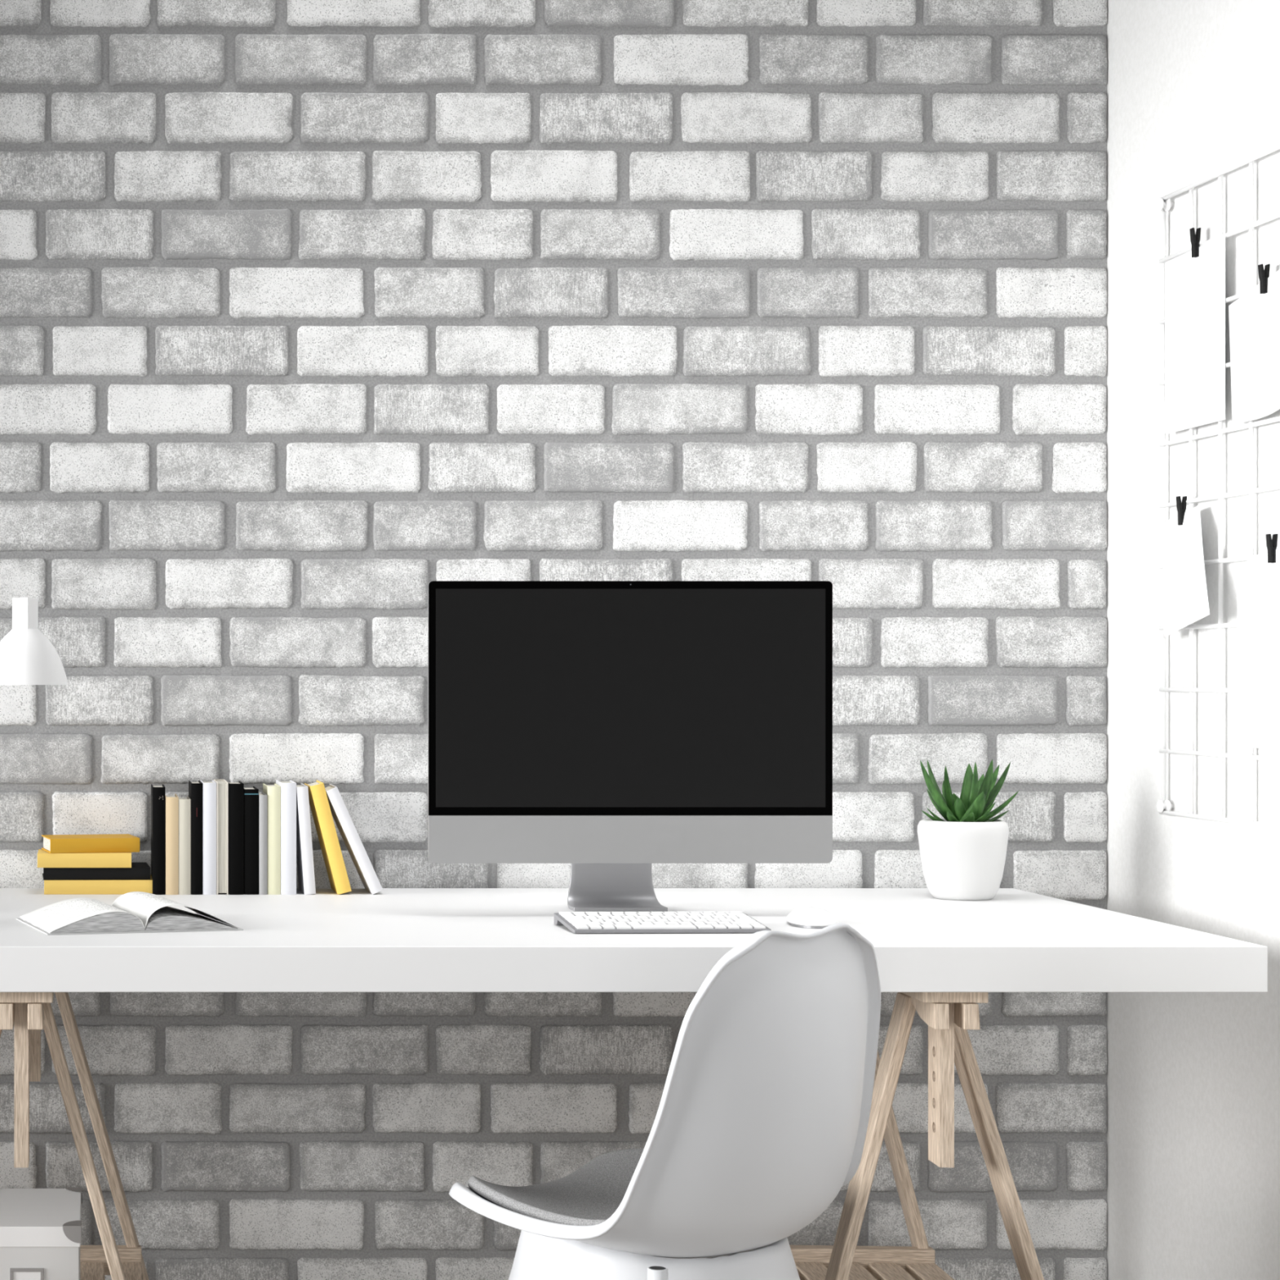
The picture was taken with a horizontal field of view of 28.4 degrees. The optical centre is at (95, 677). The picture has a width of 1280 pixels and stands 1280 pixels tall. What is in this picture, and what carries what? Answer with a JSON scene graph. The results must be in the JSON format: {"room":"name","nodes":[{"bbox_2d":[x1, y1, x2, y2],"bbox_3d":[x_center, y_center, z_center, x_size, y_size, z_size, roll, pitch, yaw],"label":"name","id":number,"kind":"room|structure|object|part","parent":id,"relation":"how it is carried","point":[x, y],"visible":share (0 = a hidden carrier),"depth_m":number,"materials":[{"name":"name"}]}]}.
{"room":"home office","nodes":[
{"label":"home office","id":0,"kind":"room"},
{"bbox_2d":[0,0,1107,1279],"bbox_3d":[0.086,-0.195,3.577,2.773,2.500,0.126,0,0,0],"label":"wall","id":1,"kind":"structure","parent":0,"point":[315,315],"depth_m":3.52,"materials":[{"name":"brick"}]},
{"bbox_2d":[1106,0,1279,1279],"bbox_3d":[1.532,-0.195,1.520,0.120,2.500,4.240,0,0,0],"label":"wall","id":2,"kind":"structure","parent":0,"point":[1193,86],"depth_m":3.29,"materials":[{"name":"white paint"}]},
{"bbox_2d":[1156,143,1279,829],"bbox_3d":[1.462,-0.235,3.021,0.020,0.845,0.594,0,0,0],"label":"grid","id":3,"kind":"object","parent":2,"relation":"attached to","point":[1164,806],"visible":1,"depth_m":3.15,"materials":[{"name":"white metal"}]},
{"bbox_2d":[1176,496,1186,525],"bbox_3d":[1.453,-0.224,3.237,0.011,0.038,0.010,0,0,0],"label":"peg","id":4,"kind":"object","parent":3,"relation":"attached to","point":[1180,506],"visible":1,"depth_m":3.23,"materials":[{"name":"black paint"}]},
{"bbox_3d":[1.450,-0.224,3.237,0.005,0.038,0.009,0,0,0],"label":"peg leg","id":5,"kind":"part","parent":4,"relation":"part of","materials":[{"name":"black paint"}]},
{"bbox_3d":[1.456,-0.224,3.237,0.005,0.038,0.009,0,0,0],"label":"peg leg","id":6,"kind":"part","parent":4,"relation":"part of","materials":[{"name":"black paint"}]},
{"bbox_2d":[1161,504,1209,637],"bbox_3d":[1.446,-0.141,3.194,0.021,0.174,0.218,0,0,7],"label":"sheet","id":7,"kind":"object","parent":4,"relation":"hanging from","point":[1184,591],"visible":1,"depth_m":3.21,"materials":[{"name":"white paper"}]},
{"bbox_2d":[1189,227,1200,257],"bbox_3d":[1.453,-0.575,3.196,0.011,0.038,0.010,0,0,0],"label":"peg","id":8,"kind":"object","parent":3,"relation":"attached to","point":[1194,238],"visible":1,"depth_m":3.19,"materials":[{"name":"black paint"}]},
{"bbox_3d":[1.450,-0.575,3.196,0.005,0.038,0.009,0,0,0],"label":"peg leg","id":9,"kind":"part","parent":8,"relation":"part of","materials":[{"name":"black paint"}]},
{"bbox_2d":[1164,235,1225,434],"bbox_3d":[1.456,-0.451,3.206,0.001,0.239,0.176,0,0,0],"label":"sheet","id":10,"kind":"object","parent":8,"relation":"hanging from","point":[1195,287],"visible":1,"depth_m":3.20,"materials":[{"name":"white paper"}]},
{"bbox_3d":[1.456,-0.575,3.196,0.005,0.038,0.009,0,0,0],"label":"peg leg","id":11,"kind":"part","parent":8,"relation":"part of","materials":[{"name":"black paint"}]},
{"bbox_2d":[1257,263,1270,293],"bbox_3d":[1.453,-0.496,3.008,0.011,0.036,0.010,0,0,0],"label":"peg","id":12,"kind":"object","parent":3,"relation":"attached to","point":[1264,275],"visible":1,"depth_m":3.00,"materials":[{"name":"black paint"}]},
{"bbox_2d":[1228,269,1279,423],"bbox_3d":[1.453,-0.419,2.976,0.023,0.190,0.262,0,0,7],"label":"sheet","id":13,"kind":"object","parent":12,"relation":"hanging from","point":[1254,317],"visible":1,"depth_m":3.03,"materials":[{"name":"white paper"}]},
{"bbox_3d":[1.450,-0.496,3.008,0.005,0.036,0.009,0,0,0],"label":"peg leg","id":14,"kind":"part","parent":12,"relation":"part of","materials":[{"name":"black paint"}]},
{"bbox_3d":[1.456,-0.496,3.008,0.005,0.036,0.009,0,0,0],"label":"peg leg","id":15,"kind":"part","parent":12,"relation":"part of","materials":[{"name":"black paint"}]},
{"bbox_2d":[1265,533,1278,563],"bbox_3d":[1.453,-0.160,2.988,0.011,0.036,0.010,0,0,0],"label":"peg","id":16,"kind":"object","parent":3,"relation":"attached to","point":[1271,542],"visible":1,"depth_m":2.98,"materials":[{"name":"black paint"}]},
{"bbox_2d":[1237,547,1279,749],"bbox_3d":[1.456,-0.044,2.969,0.001,0.266,0.231,0,0,0],"label":"sheet","id":17,"kind":"object","parent":16,"relation":"hanging from","point":[1258,580],"visible":1,"depth_m":3.03,"materials":[{"name":"white paper"}]},
{"bbox_3d":[1.450,-0.160,2.988,0.005,0.036,0.009,0,0,0],"label":"peg leg","id":18,"kind":"part","parent":16,"relation":"part of","materials":[{"name":"black paint"}]},
{"bbox_3d":[1.456,-0.160,2.988,0.005,0.036,0.009,0,0,0],"label":"peg leg","id":19,"kind":"part","parent":16,"relation":"part of","materials":[{"name":"black paint"}]},
{"bbox_3d":[0.146,1.085,1.520,2.892,0.060,4.240,0,0,0],"label":"floor","id":20,"kind":"structure","parent":0,"visible":0},
{"bbox_2d":[0,991,149,1279],"bbox_3d":[-0.086,0.706,3.120,0.435,0.698,0.720,0,0,0],"label":"trestle","id":21,"kind":"object","parent":20,"relation":"on","point":[29,1013],"visible":0.67,"depth_m":2.85,"materials":[{"name":"brown wood"}]},
{"bbox_3d":[-0.086,0.470,2.821,0.016,0.194,0.047,0,0,0],"label":"height post","id":22,"kind":"part","parent":21,"relation":"part of","materials":[{"name":"brown wood"}]},
{"bbox_3d":[-0.086,0.470,3.418,0.016,0.194,0.047,0,0,0],"label":"height post","id":23,"kind":"part","parent":21,"relation":"part of","materials":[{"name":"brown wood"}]},
{"bbox_2d":[0,1187,82,1279],"bbox_3d":[-0.086,0.747,3.112,0.135,0.134,0.228,0,0,0],"label":"storage box","id":24,"kind":"object","parent":21,"relation":"on","point":[41,1228],"visible":1,"depth_m":3.00,"materials":[{"name":"white cardboard"}]},
{"bbox_3d":[-0.086,0.694,3.112,0.132,0.026,0.225,0,0,0],"label":"lid","id":25,"kind":"part","parent":24,"relation":"part of","materials":[{"name":"white cardboard"}]},
{"bbox_3d":[0.029,0.716,2.847,0.014,0.714,0.046,-15,-5,-2],"label":"leg","id":26,"kind":"part","parent":21,"relation":"part of","materials":[{"name":"brown wood"}]},
{"bbox_3d":[0.029,0.716,3.393,0.014,0.714,0.046,-15,5,2],"label":"leg","id":27,"kind":"part","parent":21,"relation":"part of","materials":[{"name":"brown wood"}]},
{"bbox_3d":[-0.086,0.815,3.381,0.300,0.037,0.022,0,0,0],"label":"shelf rail","id":28,"kind":"part","parent":21,"relation":"part of","materials":[{"name":"brown wood"}]},
{"bbox_2d":[448,923,880,1279],"bbox_3d":[0.630,0.660,2.694,0.416,0.796,0.406,0,0,-37],"label":"shell chair","id":29,"kind":"object","parent":20,"relation":"on","point":[761,1122],"visible":1,"depth_m":2.53,"materials":[{"name":"white plastic"}]},
{"bbox_2d":[789,991,1044,1279],"bbox_3d":[1.003,0.706,3.120,0.435,0.698,0.720,0,0,3],"label":"trestle","id":30,"kind":"object","parent":20,"relation":"on","point":[948,1015],"visible":0.51,"depth_m":2.85,"materials":[{"name":"brown wood"}]},
{"bbox_2d":[0,888,1267,991],"bbox_3d":[0.190,0.331,3.123,2.280,0.052,0.760,0,0,0],"label":"tabletop","id":31,"kind":"object","parent":30,"relation":"on","point":[388,940],"visible":0.93,"depth_m":2.75,"materials":[{"name":"white paint"}]},
{"bbox_2d":[0,597,68,684],"bbox_3d":[-0.204,0.103,3.090,0.370,0.404,0.170,0,0,45],"label":"desk lamp","id":32,"kind":"object","parent":31,"relation":"on","point":[27,656],"visible":1,"depth_m":2.99,"materials":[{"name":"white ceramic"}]},
{"bbox_3d":[-0.088,-0.026,3.020,0.108,0.070,0.108,0,0,0],"label":"lamp shade","id":33,"kind":"part","parent":32,"relation":"part of","materials":[{"name":"white metal"}]},
{"bbox_2d":[44,874,152,894],"bbox_3d":[0.004,0.295,3.451,0.153,0.020,0.100,0,0,0],"label":"book","id":34,"kind":"object","parent":31,"relation":"on","point":[51,886],"visible":0.77,"depth_m":3.40,"materials":[{"name":"yellow paper"}]},
{"bbox_2d":[42,862,150,879],"bbox_3d":[0.000,0.276,3.453,0.151,0.017,0.098,0,0,-2],"label":"book","id":35,"kind":"object","parent":34,"relation":"on","point":[139,870],"visible":0.88,"depth_m":3.40,"materials":[{"name":"black paper"}]},
{"bbox_2d":[37,848,131,867],"bbox_3d":[-0.016,0.257,3.442,0.132,0.020,0.085,0,0,0],"label":"book","id":36,"kind":"object","parent":35,"relation":"on","point":[45,859],"visible":0.92,"depth_m":3.40,"materials":[{"name":"yellow paper"}]},
{"bbox_2d":[41,834,139,853],"bbox_3d":[-0.008,0.237,3.451,0.128,0.020,0.088,0,0,-10],"label":"book","id":37,"kind":"object","parent":36,"relation":"on","point":[66,843],"visible":1,"depth_m":3.41,"materials":[{"name":"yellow paper"}]},
{"bbox_2d":[16,891,243,935],"bbox_3d":[0.039,0.289,2.983,0.242,0.032,0.191,0,0,-13],"label":"open book","id":38,"kind":"object","parent":31,"relation":"on","point":[134,912],"visible":1,"depth_m":2.91,"materials":[{"name":"grey paper"}]},
{"bbox_2d":[151,784,164,894],"bbox_3d":[0.088,0.229,3.444,0.018,0.151,0.097,0,0,0],"label":"book","id":39,"kind":"object","parent":31,"relation":"on","point":[157,793],"visible":0.85,"depth_m":3.40,"materials":[{"name":"black paper"}]},
{"bbox_2d":[164,793,178,894],"bbox_3d":[0.107,0.236,3.446,0.018,0.137,0.099,0,0,0],"label":"book","id":40,"kind":"object","parent":31,"relation":"on","point":[171,802],"visible":0.86,"depth_m":3.40,"materials":[{"name":"beige paper"}]},
{"bbox_2d":[178,795,191,894],"bbox_3d":[0.125,0.238,3.446,0.017,0.134,0.098,0,0,0],"label":"book","id":41,"kind":"object","parent":31,"relation":"on","point":[184,803],"visible":0.83,"depth_m":3.40,"materials":[{"name":"beige paper"}]},
{"bbox_2d":[188,780,202,894],"bbox_3d":[0.142,0.227,3.444,0.016,0.157,0.095,0,0,0],"label":"book","id":42,"kind":"object","parent":31,"relation":"on","point":[195,788],"visible":0.89,"depth_m":3.40,"materials":[{"name":"black paper"}]},
{"bbox_2d":[200,780,216,894],"bbox_3d":[0.160,0.226,3.444,0.019,0.157,0.094,0,0,0],"label":"book","id":43,"kind":"object","parent":31,"relation":"on","point":[209,788],"visible":0.95,"depth_m":3.40,"materials":[{"name":"white paper"}]},
{"bbox_2d":[213,779,228,894],"bbox_3d":[0.178,0.226,3.447,0.016,0.158,0.100,0,0,0],"label":"book","id":44,"kind":"object","parent":31,"relation":"on","point":[222,785],"visible":0.86,"depth_m":3.40,"materials":[{"name":"beige paper"}]},
{"bbox_2d":[226,780,244,894],"bbox_3d":[0.197,0.227,3.443,0.021,0.156,0.095,0,0,0],"label":"book","id":45,"kind":"object","parent":31,"relation":"on","point":[236,789],"visible":0.84,"depth_m":3.40,"materials":[{"name":"black paper"}]},
{"bbox_2d":[244,786,258,894],"bbox_3d":[0.218,0.231,3.446,0.021,0.148,0.098,0,0,0],"label":"book","id":46,"kind":"object","parent":31,"relation":"on","point":[251,794],"visible":0.82,"depth_m":3.40,"materials":[{"name":"black paper"}]},
{"bbox_2d":[258,791,266,894],"bbox_3d":[0.235,0.235,3.444,0.011,0.140,0.095,0,0,0],"label":"book","id":47,"kind":"object","parent":31,"relation":"on","point":[262,797],"visible":0.76,"depth_m":3.40,"materials":[{"name":"grey paper"}]},
{"bbox_2d":[262,783,280,894],"bbox_3d":[0.251,0.229,3.447,0.018,0.152,0.099,0,0,0],"label":"book","id":48,"kind":"object","parent":31,"relation":"on","point":[273,792],"visible":0.92,"depth_m":3.40,"materials":[{"name":"beige paper"}]},
{"bbox_2d":[275,779,296,894],"bbox_3d":[0.271,0.226,3.446,0.022,0.157,0.099,0,0,0],"label":"book","id":49,"kind":"object","parent":31,"relation":"on","point":[288,788],"visible":0.89,"depth_m":3.40,"materials":[{"name":"white paper"}]},
{"bbox_2d":[296,783,315,894],"bbox_3d":[0.296,0.229,3.446,0.027,0.152,0.098,0,0,0],"label":"book","id":50,"kind":"object","parent":31,"relation":"on","point":[304,857],"visible":0.91,"depth_m":3.40,"materials":[{"name":"white paper"}]},
{"bbox_2d":[304,780,351,894],"bbox_3d":[0.330,0.226,3.446,0.058,0.157,0.098,0,0,0],"label":"book","id":51,"kind":"object","parent":31,"relation":"on","point":[320,808],"visible":1,"depth_m":3.40,"materials":[{"name":"yellow paper"}]},
{"bbox_2d":[324,783,382,894],"bbox_3d":[0.364,0.229,3.446,0.080,0.152,0.098,0,0,0],"label":"book","id":52,"kind":"object","parent":31,"relation":"on","point":[340,815],"visible":0.94,"depth_m":3.40,"materials":[{"name":"white paper"}]},
{"bbox_2d":[427,581,832,911],"bbox_3d":[0.681,0.091,3.149,0.514,0.428,0.139,0,0,0],"label":"desktop computer","id":53,"kind":"object","parent":31,"relation":"on","point":[610,731],"visible":1,"depth_m":3.08,"materials":[{"name":"grey metal"}]},
{"bbox_2d":[554,911,771,933],"bbox_3d":[0.685,0.297,2.935,0.236,0.016,0.112,0,0,-2],"label":"keyboard","id":54,"kind":"object","parent":31,"relation":"on","point":[697,922],"visible":0.98,"depth_m":2.91,"materials":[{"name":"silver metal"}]},
{"bbox_2d":[786,906,838,928],"bbox_3d":[0.884,0.294,2.985,0.058,0.022,0.103,0,0,8],"label":"computer mouse","id":55,"kind":"object","parent":31,"relation":"on","point":[812,917],"visible":1,"depth_m":2.95,"materials":[{"name":"white plastic"}]},
{"bbox_2d":[917,759,1018,900],"bbox_3d":[1.203,0.209,3.343,0.134,0.193,0.119,0,0,0],"label":"potted plant","id":56,"kind":"object","parent":31,"relation":"on","point":[963,852],"visible":1,"depth_m":3.31,"materials":[{"name":"white ceramic"}]},
{"bbox_3d":[1.198,0.251,3.343,0.119,0.108,0.119,0,0,0],"label":"pot","id":57,"kind":"part","parent":56,"relation":"part of","materials":[{"name":"white ceramic"}]},
{"bbox_3d":[1.018,0.815,3.381,0.300,0.037,0.022,0,0,3],"label":"shelf rail","id":58,"kind":"part","parent":30,"relation":"part of","materials":[{"name":"brown wood"}]},
{"bbox_3d":[0.872,0.716,2.854,0.014,0.714,0.046,15,-5,5],"label":"leg","id":59,"kind":"part","parent":30,"relation":"part of","materials":[{"name":"brown wood"}]},
{"bbox_3d":[1.134,0.716,3.386,0.014,0.714,0.046,-15,5,5],"label":"leg","id":60,"kind":"part","parent":30,"relation":"part of","materials":[{"name":"brown wood"}]},
{"bbox_3d":[0.986,0.470,2.822,0.016,0.194,0.047,0,0,3],"label":"height post","id":61,"kind":"part","parent":30,"relation":"part of","materials":[{"name":"brown wood"}]},
{"bbox_3d":[1.103,0.716,2.841,0.014,0.714,0.046,-15,-6,2],"label":"leg","id":62,"kind":"part","parent":30,"relation":"part of","materials":[{"name":"brown wood"}]}
]}

